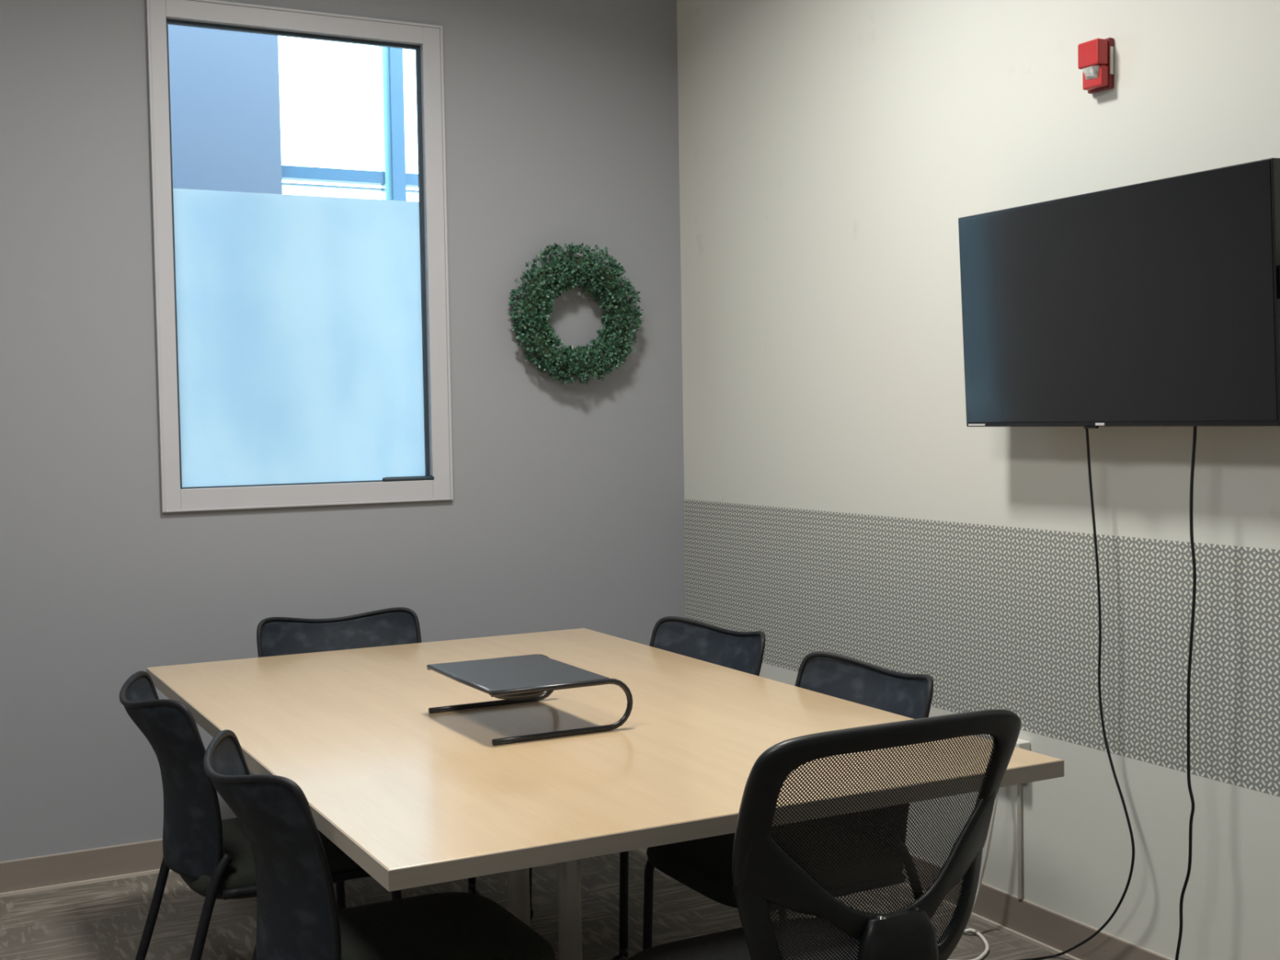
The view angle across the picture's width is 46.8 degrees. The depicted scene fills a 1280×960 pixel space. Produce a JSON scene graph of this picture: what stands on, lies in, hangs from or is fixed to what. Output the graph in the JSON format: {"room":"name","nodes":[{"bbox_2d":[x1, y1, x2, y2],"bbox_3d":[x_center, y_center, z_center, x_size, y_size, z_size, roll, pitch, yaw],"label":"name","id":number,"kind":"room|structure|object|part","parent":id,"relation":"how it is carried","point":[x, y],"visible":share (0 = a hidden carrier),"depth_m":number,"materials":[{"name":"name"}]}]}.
{"room":"meeting room","nodes":[
{"label":"meeting room","id":0,"kind":"room"},
{"bbox_2d":[0,0,686,862],"bbox_3d":[-1.656,-0.434,4.653,4.022,3.360,0.140,-2,3,-28],"label":"wall","id":1,"kind":"structure","parent":0,"point":[566,510],"depth_m":4.89,"materials":[{"name":"grey paint"}]},
{"bbox_2d":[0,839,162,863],"bbox_3d":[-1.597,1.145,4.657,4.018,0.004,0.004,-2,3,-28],"label":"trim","id":2,"kind":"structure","parent":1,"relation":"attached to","point":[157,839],"depth_m":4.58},
{"bbox_2d":[0,840,172,897],"bbox_3d":[-1.597,1.192,4.658,4.016,0.092,0.006,-2,3,-28],"label":"baseboard","id":3,"kind":"structure","parent":1,"relation":"attached to","point":[35,873],"depth_m":4.58,"materials":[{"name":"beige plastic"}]},
{"bbox_2d":[146,0,453,512],"bbox_3d":[-1.104,-0.723,4.879,0.970,1.616,0.076,-2,3,-28],"label":"window","id":4,"kind":"structure","parent":1,"relation":"in","point":[303,341],"depth_m":4.88,"materials":[{"name":"paint"}]},
{"bbox_2d":[507,242,643,385],"bbox_3d":[-0.219,-0.588,5.240,0.509,0.506,0.144,-2,3,-28],"label":"boxwood wreath","id":5,"kind":"object","parent":1,"relation":"attached to","point":[535,326],"visible":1,"depth_m":5.22,"materials":[{"name":"green plant"}]},
{"bbox_2d":[0,847,1067,959],"bbox_3d":[-0.191,1.388,1.999,4.302,0.100,6.310,-2,3,-28],"label":"floor","id":6,"kind":"structure","parent":0,"point":[106,920],"depth_m":4.24,"materials":[{"name":"carpet"}]},
{"bbox_2d":[119,671,401,959],"bbox_3d":[-0.901,0.872,3.512,0.610,0.824,0.518,-2,3,-28],"label":"chair","id":7,"kind":"object","parent":6,"relation":"on","point":[213,855],"visible":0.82,"depth_m":3.29,"materials":[{"name":"black fabric"}]},
{"bbox_3d":[-1.183,1.041,3.634,0.176,0.468,0.027,-2,3,-21],"label":"leg","id":8,"kind":"part","parent":7,"relation":"part of","materials":[{"name":"black metal"}]},
{"bbox_3d":[-1.098,0.665,3.402,0.170,0.395,0.516,-2,3,-28],"label":"frame","id":9,"kind":"part","parent":7,"relation":"part of","materials":[{"name":"black plastic"}]},
{"bbox_3d":[-0.966,1.055,3.221,0.176,0.468,0.027,-3,3,-34],"label":"leg","id":10,"kind":"part","parent":7,"relation":"part of","materials":[{"name":"black metal"}]},
{"bbox_3d":[-0.849,0.895,3.541,0.490,0.125,0.470,-2,3,-28],"label":"seat","id":11,"kind":"part","parent":7,"relation":"part of","materials":[{"name":"black fabric"}]},
{"bbox_3d":[-0.728,1.059,3.347,0.412,0.339,0.026,-2,3,-25],"label":"leg","id":12,"kind":"part","parent":7,"relation":"part of","materials":[{"name":"black metal"}]},
{"bbox_3d":[-0.945,1.045,3.758,0.412,0.339,0.026,-2,3,-30],"label":"leg","id":13,"kind":"part","parent":7,"relation":"part of","materials":[{"name":"black metal"}]},
{"bbox_2d":[256,607,480,895],"bbox_3d":[-0.833,0.831,4.427,0.518,0.824,0.610,-2,3,-28],"label":"chair","id":14,"kind":"object","parent":6,"relation":"on","point":[275,636],"visible":0.25,"depth_m":4.66,"materials":[{"name":"black fabric"}]},
{"bbox_3d":[-0.938,0.610,4.612,0.516,0.395,0.170,-2,3,-28],"label":"frame","id":15,"kind":"part","parent":14,"relation":"part of","materials":[{"name":"black plastic"}]},
{"bbox_3d":[-0.592,1.008,4.482,0.026,0.339,0.412,-2,3,-30],"label":"leg","id":16,"kind":"part","parent":14,"relation":"part of","materials":[{"name":"black metal"}]},
{"bbox_2d":[203,729,555,959],"bbox_3d":[-0.499,0.896,2.809,0.610,0.824,0.518,-2,3,-28],"label":"chair","id":17,"kind":"object","parent":6,"relation":"on","point":[299,917],"visible":1,"depth_m":2.68,"materials":[{"name":"black fabric"}]},
{"bbox_3d":[-0.781,1.065,2.930,0.176,0.468,0.027,-2,3,-21],"label":"leg","id":18,"kind":"part","parent":17,"relation":"part of","materials":[{"name":"black metal"}]},
{"bbox_3d":[-0.697,0.689,2.698,0.170,0.395,0.516,-2,3,-28],"label":"frame","id":19,"kind":"part","parent":17,"relation":"part of","materials":[{"name":"black plastic"}]},
{"bbox_3d":[-0.447,0.919,2.838,0.490,0.125,0.470,-2,3,-28],"label":"seat","id":20,"kind":"part","parent":17,"relation":"part of","materials":[{"name":"black fabric"}]},
{"bbox_2d":[146,627,1064,959],"bbox_3d":[-0.273,0.902,3.521,1.359,0.739,2.151,-2,3,-28],"label":"conference table","id":21,"kind":"object","parent":6,"relation":"on","point":[415,797],"visible":0.91,"depth_m":3.08,"materials":[{"name":"brown wood"}]},
{"bbox_3d":[-0.291,0.903,3.535,0.052,0.679,0.052,-2,3,-28],"label":"leg","id":22,"kind":"part","parent":21,"relation":"part of","materials":[{"name":"silver metal"}]},
{"bbox_2d":[426,653,632,745],"bbox_3d":[-0.256,0.483,3.324,0.337,0.116,0.403,-2,3,-28],"label":"monitor stand","id":23,"kind":"object","parent":21,"relation":"on","point":[517,679],"visible":1,"depth_m":3.23,"materials":[{"name":"grey metal"}]},
{"bbox_3d":[-0.344,0.478,3.498,0.330,0.113,0.013,-2,3,-28],"label":"rail","id":24,"kind":"part","parent":23,"relation":"part of","materials":[{"name":"black metal"}]},
{"bbox_2d":[489,691,544,699],"bbox_3d":[-0.265,0.453,3.177,0.120,0.026,0.110,-2,3,-28],"label":"bowl","id":25,"kind":"object","parent":23,"relation":"on","point":[525,695],"depth_m":3.13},
{"bbox_3d":[-0.162,0.489,3.154,0.330,0.113,0.013,-2,3,-28],"label":"rail","id":26,"kind":"part","parent":23,"relation":"part of","materials":[{"name":"black metal"}]},
{"bbox_3d":[-0.156,0.912,3.279,0.052,0.679,0.052,-2,3,-28],"label":"leg","id":27,"kind":"part","parent":21,"relation":"part of","materials":[{"name":"silver metal"}]},
{"bbox_2d":[528,616,787,959],"bbox_3d":[0.031,0.830,4.107,0.610,0.824,0.518,-3,3,-35],"label":"chair","id":28,"kind":"object","parent":6,"relation":"on","point":[744,651],"visible":0.27,"depth_m":4.25,"materials":[{"name":"black fabric"}]},
{"bbox_3d":[-0.154,1.010,4.266,0.412,0.339,0.026,-3,3,-32],"label":"leg","id":29,"kind":"part","parent":28,"relation":"part of","materials":[{"name":"black metal"}]},
{"bbox_3d":[0.110,1.022,3.884,0.412,0.339,0.026,-3,3,-37],"label":"leg","id":30,"kind":"part","parent":28,"relation":"part of","materials":[{"name":"black metal"}]},
{"bbox_3d":[0.208,0.608,4.221,0.170,0.395,0.516,-3,3,-35],"label":"frame","id":31,"kind":"part","parent":28,"relation":"part of","materials":[{"name":"black plastic"}]},
{"bbox_3d":[0.331,0.998,4.035,0.176,0.468,0.027,-2,3,-28],"label":"leg","id":32,"kind":"part","parent":28,"relation":"part of","materials":[{"name":"black metal"}]},
{"bbox_2d":[642,651,933,950],"bbox_3d":[0.356,0.854,3.426,0.610,0.824,0.518,-2,3,-28],"label":"chair","id":33,"kind":"object","parent":6,"relation":"on","point":[704,865],"visible":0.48,"depth_m":3.41,"materials":[{"name":"black fabric"}]},
{"bbox_3d":[0.190,1.033,3.606,0.412,0.339,0.026,-2,3,-25],"label":"leg","id":34,"kind":"part","parent":33,"relation":"part of","materials":[{"name":"black metal"}]},
{"bbox_3d":[0.305,0.882,3.399,0.490,0.125,0.470,-2,3,-28],"label":"seat","id":35,"kind":"part","parent":33,"relation":"part of","materials":[{"name":"black fabric"}]},
{"bbox_3d":[0.406,1.047,3.195,0.412,0.339,0.026,-2,3,-30],"label":"leg","id":36,"kind":"part","parent":33,"relation":"part of","materials":[{"name":"black metal"}]},
{"bbox_3d":[0.546,0.633,3.518,0.170,0.395,0.516,-2,3,-28],"label":"frame","id":37,"kind":"part","parent":33,"relation":"part of","materials":[{"name":"black plastic"}]},
{"bbox_3d":[0.644,1.024,3.319,0.176,0.468,0.027,-2,3,-21],"label":"leg","id":38,"kind":"part","parent":33,"relation":"part of","materials":[{"name":"black metal"}]},
{"bbox_2d":[627,709,1021,959],"bbox_3d":[0.260,0.825,2.451,0.594,0.968,0.630,-2,3,-28],"label":"chair","id":39,"kind":"object","parent":6,"relation":"on","point":[763,873],"visible":1,"depth_m":2.19,"materials":[{"name":"black plastic"}]},
{"bbox_3d":[0.249,0.848,2.472,0.470,0.089,0.470,-2,3,-28],"label":"seat","id":40,"kind":"part","parent":39,"relation":"part of","materials":[{"name":"black fabric"}]},
{"bbox_3d":[0.369,0.571,2.221,0.405,0.382,0.096,-2,3,-28],"label":"panel","id":41,"kind":"part","parent":39,"relation":"part of","materials":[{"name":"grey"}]},
{"bbox_2d":[963,791,998,959],"bbox_3d":[0.876,1.003,3.893,0.109,0.474,0.267,0,3,22],"label":"cable","id":42,"kind":"object","parent":6,"relation":"on","point":[980,935],"visible":0.7,"depth_m":3.99,"materials":[{"name":"white plastic"}]},
{"bbox_2d":[676,0,1279,959],"bbox_3d":[1.622,-0.413,2.891,0.140,3.360,6.310,-2,3,-28],"label":"wall","id":43,"kind":"structure","parent":0,"point":[841,497],"depth_m":4.07,"materials":[{"name":"beige paint"}]},
{"bbox_2d":[980,734,1030,899],"bbox_3d":[0.988,0.911,4.002,0.042,0.436,0.155,-2,3,-28],"label":"outlet box","id":44,"kind":"object","parent":43,"relation":"attached to","point":[1021,744],"visible":0.35,"depth_m":3.97,"materials":[{"name":"white plastic"}]},
{"bbox_2d":[898,856,1167,959],"bbox_3d":[1.586,1.214,2.925,0.006,0.092,6.024,-2,3,-28],"label":"baseboard","id":45,"kind":"structure","parent":43,"relation":"attached to","point":[1062,934],"depth_m":3.89,"materials":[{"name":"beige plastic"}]},
{"bbox_2d":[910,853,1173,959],"bbox_3d":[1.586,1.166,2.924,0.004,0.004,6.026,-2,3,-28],"label":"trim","id":46,"kind":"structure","parent":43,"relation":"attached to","point":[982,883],"depth_m":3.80,"materials":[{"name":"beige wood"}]},
{"bbox_2d":[1077,37,1113,93],"bbox_3d":[1.109,-1.012,3.610,0.057,0.121,0.076,-2,3,-28],"label":"fire alarm","id":47,"kind":"object","parent":43,"relation":"attached to","point":[1095,56],"visible":1,"depth_m":3.59,"materials":[{"name":"red plastic"}]},
{"bbox_2d":[958,157,1279,428],"bbox_3d":[1.140,-0.398,3.469,0.147,0.553,1.028,-2,3,-28],"label":"television","id":48,"kind":"object","parent":43,"relation":"attached to","point":[1153,303],"visible":1,"depth_m":3.38,"materials":[{"name":"black plastic"}]},
{"bbox_2d":[1019,428,1134,959],"bbox_3d":[0.968,0.541,3.728,0.533,1.405,0.212,0,3,20],"label":"power cable","id":49,"kind":"object","parent":48,"relation":"hanging from","point":[1114,912],"visible":0.97,"depth_m":3.62,"materials":[{"name":"black plastic"}]},
{"bbox_2d":[1174,426,1196,959],"bbox_3d":[1.158,0.554,3.400,0.234,1.402,0.046,0,3,26],"label":"cable","id":50,"kind":"object","parent":48,"relation":"hanging from","point":[1194,437],"visible":0.98,"depth_m":3.34,"materials":[{"name":"black plastic"}]},
{"bbox_3d":[-4.013,1.466,12.065,20.000,0.100,15.010,-2,3,-28],"label":"ground","id":51,"kind":"structure","parent":0,"visible":0},
{"bbox_2d":[168,24,418,200],"bbox_3d":[-1.188,-0.906,6.805,3.040,5.100,0.400,-2,3,-28],"label":"building","id":52,"kind":"structure","parent":51,"relation":"on","point":[224,94],"depth_m":6.29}
]}

